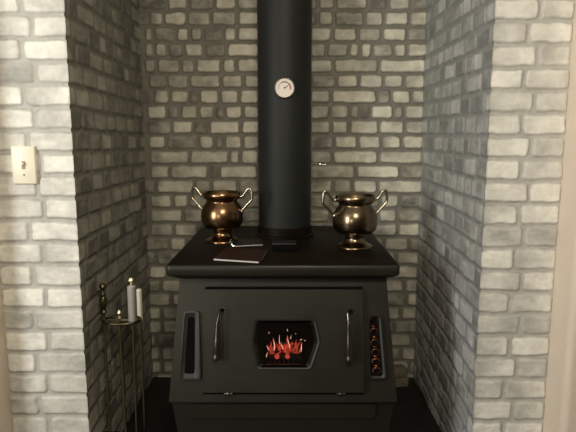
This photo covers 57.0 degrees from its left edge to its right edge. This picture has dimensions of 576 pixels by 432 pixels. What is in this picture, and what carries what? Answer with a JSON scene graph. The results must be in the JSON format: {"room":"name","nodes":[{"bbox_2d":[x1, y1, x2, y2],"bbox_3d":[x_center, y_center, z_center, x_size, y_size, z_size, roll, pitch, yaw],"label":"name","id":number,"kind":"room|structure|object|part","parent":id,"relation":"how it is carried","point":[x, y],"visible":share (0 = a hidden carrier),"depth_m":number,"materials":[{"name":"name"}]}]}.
{"room":"living room","nodes":[
{"label":"living room","id":0,"kind":"room"},
{"bbox_2d":[0,278,12,431],"bbox_3d":[-1.554,0.064,1.634,1.291,2.400,0.185,0,8,0],"label":"wall","id":1,"kind":"structure","parent":0,"point":[5,404],"depth_m":1.69,"materials":[{"name":"beige paint"}]},
{"bbox_2d":[64,0,152,431],"bbox_3d":[-0.657,-0.161,2.033,0.007,2.070,0.820,0,8,0],"label":"wall","id":2,"kind":"structure","parent":0,"point":[103,37],"depth_m":1.95,"materials":[{"name":"brick"}]},
{"bbox_2d":[138,0,426,376],"bbox_3d":[-0.024,-0.220,2.436,1.272,2.070,0.008,0,8,0],"label":"wall","id":3,"kind":"structure","parent":0,"point":[199,58],"depth_m":2.41,"materials":[{"name":"brick"}]},
{"bbox_2d":[0,0,574,431],"bbox_3d":[-0.033,0.061,1.653,1.751,2.400,0.008,0,8,0],"label":"wall","id":4,"kind":"structure","parent":0,"point":[532,39],"depth_m":1.65,"materials":[{"name":"brick"}]},
{"bbox_2d":[11,146,38,183],"bbox_3d":[-0.804,-0.155,1.613,0.072,0.115,0.027,0,8,0],"label":"light switch","id":5,"kind":"object","parent":4,"relation":"attached to","point":[24,163],"visible":1,"depth_m":1.61,"materials":[{"name":"beige plastic"}]},
{"bbox_2d":[122,377,474,431],"bbox_3d":[-0.024,1.040,2.042,1.872,0.350,1.180,0,8,0],"label":"floor","id":6,"kind":"structure","parent":0,"point":[411,412],"depth_m":2.25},
{"bbox_2d":[102,309,141,431],"bbox_3d":[-0.566,0.601,1.841,0.132,0.578,0.128,0,8,0],"label":"stand","id":7,"kind":"object","parent":6,"relation":"on","point":[119,316],"visible":0.94,"depth_m":1.82,"materials":[{"name":"gold metal"}]},
{"bbox_2d":[99,283,119,431],"bbox_3d":[-0.625,0.541,1.831,0.068,0.639,0.027,0,8,0],"label":"brush","id":8,"kind":"object","parent":7,"relation":"hanging from","point":[103,300],"visible":1,"depth_m":1.81,"materials":[{"name":"gold metal"}]},
{"bbox_3d":[-0.625,0.242,1.787,0.024,0.032,0.024,0,8,0],"label":"knob","id":9,"kind":"part","parent":8,"relation":"part of","materials":[{"name":"gold metal"}]},
{"bbox_2d":[127,277,137,431],"bbox_3d":[-0.529,0.531,1.819,0.079,0.662,0.029,0,8,0],"label":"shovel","id":10,"kind":"object","parent":7,"relation":"hanging from","point":[131,289],"visible":0.99,"depth_m":1.78,"materials":[{"name":"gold metal"}]},
{"bbox_3d":[-0.525,0.218,1.773,0.022,0.030,0.022,0,8,0],"label":"knob","id":11,"kind":"part","parent":10,"relation":"part of","materials":[{"name":"gold metal"}]},
{"bbox_2d":[136,288,145,431],"bbox_3d":[-0.507,0.549,1.876,0.036,0.600,0.019,0,8,0],"label":"poker","id":12,"kind":"object","parent":7,"relation":"hanging from","point":[138,291],"visible":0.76,"depth_m":1.86,"materials":[{"name":"beige"}]},
{"bbox_2d":[166,224,399,431],"bbox_3d":[-0.016,0.458,2.085,0.757,0.790,0.846,0,8,0],"label":"wood stove","id":13,"kind":"object","parent":6,"relation":"on","point":[334,299],"visible":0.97,"depth_m":1.71,"materials":[{"name":"metal"}]},
{"bbox_3d":[-0.314,0.417,1.709,0.070,0.211,0.062,0,8,0],"label":"vent trim","id":14,"kind":"part","parent":13,"relation":"part of","materials":[{"name":"grey metal"}]},
{"bbox_2d":[191,186,252,243],"bbox_3d":[-0.258,-0.008,2.075,0.200,0.214,0.165,-4,9,-27],"label":"urn","id":15,"kind":"object","parent":13,"relation":"on","point":[221,212],"visible":1,"depth_m":2.02,"materials":[{"name":"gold metal"}]},
{"bbox_3d":[-0.354,-0.066,2.088,0.058,0.104,0.016,2,9,15],"label":"handle","id":16,"kind":"part","parent":15,"relation":"part of","materials":[{"name":"beige"}]},
{"bbox_2d":[201,190,242,229],"bbox_3d":[-0.258,-0.023,2.072,0.165,0.144,0.165,0,8,0],"label":"bowl","id":17,"kind":"object","parent":15,"relation":"on","point":[221,210],"depth_m":2.01,"materials":[{"name":"orange metal"}]},
{"bbox_3d":[-0.163,-0.060,2.045,0.059,0.104,0.016,2,9,15],"label":"handle","id":18,"kind":"part","parent":15,"relation":"part of","materials":[{"name":"beige"}]},
{"bbox_3d":[-0.217,0.315,1.700,0.019,0.040,0.051,5,10,32],"label":"door handle","id":19,"kind":"part","parent":13,"relation":"part of","materials":[{"name":"grey metal"}]},
{"bbox_2d":[213,247,267,262],"bbox_3d":[-0.157,0.133,1.829,0.159,0.007,0.216,1,8,8],"label":"booklet","id":20,"kind":"object","parent":13,"relation":"on","point":[230,254],"visible":1,"depth_m":1.80,"materials":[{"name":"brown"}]},
{"bbox_2d":[234,239,262,246],"bbox_3d":[-0.148,0.103,2.041,0.107,0.005,0.138,0,8,0],"label":"booklet","id":21,"kind":"object","parent":13,"relation":"on","point":[241,242],"visible":0.98,"depth_m":2.03,"materials":[{"name":"grey paper"}]},
{"bbox_3d":[-0.016,0.128,2.074,0.757,0.053,0.772,0,8,0],"label":"plate","id":22,"kind":"part","parent":13,"relation":"part of","materials":[{"name":"metal"}]},
{"bbox_3d":[-0.016,0.398,1.728,0.731,0.388,0.118,0,8,0],"label":"plate","id":23,"kind":"part","parent":13,"relation":"part of","materials":[{"name":"metal"}]},
{"bbox_3d":[-0.016,0.631,1.717,0.600,0.048,0.012,0,8,0],"label":"ash drawer","id":24,"kind":"part","parent":13,"relation":"part of","materials":[{"name":"metal"}]},
{"bbox_2d":[268,349,298,354],"bbox_3d":[-0.016,0.493,1.917,0.111,0.032,0.031,-1,8,-4],"label":"log","id":25,"kind":"object","parent":13,"relation":"in","point":[295,350],"visible":0.28,"depth_m":1.91,"materials":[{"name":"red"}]},
{"bbox_2d":[270,343,296,353],"bbox_3d":[-0.017,0.474,1.898,0.102,0.030,0.025,-4,9,-23],"label":"log","id":26,"kind":"object","parent":25,"relation":"on","point":[273,350],"visible":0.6,"depth_m":1.88,"materials":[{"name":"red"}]},
{"bbox_3d":[-0.014,0.401,1.710,0.514,0.316,0.100,0,8,0],"label":"door","id":27,"kind":"part","parent":13,"relation":"part of","materials":[{"name":"metal"}]},
{"bbox_2d":[272,240,295,250],"bbox_3d":[-0.014,0.108,1.921,0.088,0.030,0.057,0,8,0],"label":"tin","id":28,"kind":"object","parent":13,"relation":"on","point":[277,245],"visible":1,"depth_m":1.90,"materials":[{"name":"black metal"}]},
{"bbox_3d":[-0.014,0.097,1.919,0.088,0.008,0.057,0,8,0],"label":"lid","id":29,"kind":"part","parent":28,"relation":"part of","materials":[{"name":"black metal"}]},
{"bbox_2d":[267,353,301,360],"bbox_3d":[-0.014,0.497,1.870,0.123,0.024,0.025,0,8,0],"label":"log","id":30,"kind":"object","parent":13,"relation":"in","point":[294,356],"visible":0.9,"depth_m":1.86,"materials":[{"name":"black wood"}]},
{"bbox_2d":[266,329,304,356],"bbox_3d":[-0.007,0.439,1.863,0.139,0.104,0.039,0,8,0],"label":"flame","id":31,"kind":"object","parent":13,"relation":"in","point":[288,345],"visible":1,"depth_m":1.88,"materials":[{"name":"red"}]},
{"bbox_2d":[253,0,326,228],"bbox_3d":[0.000,-0.588,2.153,0.251,1.260,0.217,-6,10,-35],"label":"pipe","id":32,"kind":"object","parent":13,"relation":"on","point":[284,27],"visible":1,"depth_m":2.08,"materials":[{"name":"black metal"}]},
{"bbox_2d":[274,77,294,97],"bbox_3d":[-0.013,-0.493,2.041,0.079,0.079,0.015,0,8,0],"label":"thermometer","id":33,"kind":"object","parent":32,"relation":"attached to","point":[284,87],"visible":1,"depth_m":2.04,"materials":[{"name":"silver metal"}]},
{"bbox_3d":[0.194,0.319,1.698,0.020,0.043,0.048,3,9,22],"label":"door handle","id":34,"kind":"part","parent":13,"relation":"part of","materials":[{"name":"grey metal"}]},
{"bbox_2d":[322,189,387,250],"bbox_3d":[0.248,0.009,1.959,0.204,0.214,0.165,4,9,27],"label":"urn","id":35,"kind":"object","parent":13,"relation":"on","point":[355,217],"visible":1,"depth_m":1.91,"materials":[{"name":"brown metal"}]},
{"bbox_3d":[0.152,-0.043,1.933,0.059,0.104,0.017,-2,9,-14],"label":"handle","id":36,"kind":"part","parent":35,"relation":"part of","materials":[{"name":"beige"}]},
{"bbox_3d":[0.344,-0.048,1.969,0.058,0.104,0.017,-2,9,-14],"label":"handle","id":37,"kind":"part","parent":35,"relation":"part of","materials":[{"name":"beige"}]},
{"bbox_3d":[0.288,0.422,1.709,0.056,0.198,0.059,0,8,0],"label":"vent trim","id":38,"kind":"part","parent":13,"relation":"part of","materials":[{"name":"grey metal"}]},
{"bbox_2d":[395,377,407,386],"bbox_3d":[0.505,0.775,2.498,0.110,0.042,0.060,-1,8,-8],"label":"brick","id":39,"kind":"object","parent":6,"relation":"on","point":[403,381],"visible":0.38,"depth_m":2.47,"materials":[{"name":"brick"}]},
{"bbox_2d":[394,364,407,377],"bbox_3d":[0.499,0.731,2.492,0.110,0.042,0.060,-2,9,-16],"label":"brick","id":40,"kind":"object","parent":39,"relation":"on","point":[400,370],"visible":0.5,"depth_m":2.47,"materials":[{"name":"brick"}]},
{"bbox_2d":[413,0,494,431],"bbox_3d":[0.609,-0.161,2.033,0.007,2.070,0.820,0,8,0],"label":"wall","id":41,"kind":"structure","parent":0,"point":[459,34],"depth_m":1.96,"materials":[{"name":"brick"}]},
{"bbox_2d":[543,0,575,431],"bbox_3d":[1.521,0.064,1.634,1.358,2.400,0.185,0,8,0],"label":"wall","id":42,"kind":"structure","parent":0,"point":[560,398],"depth_m":1.61,"materials":[{"name":"beige paint"}]}
]}

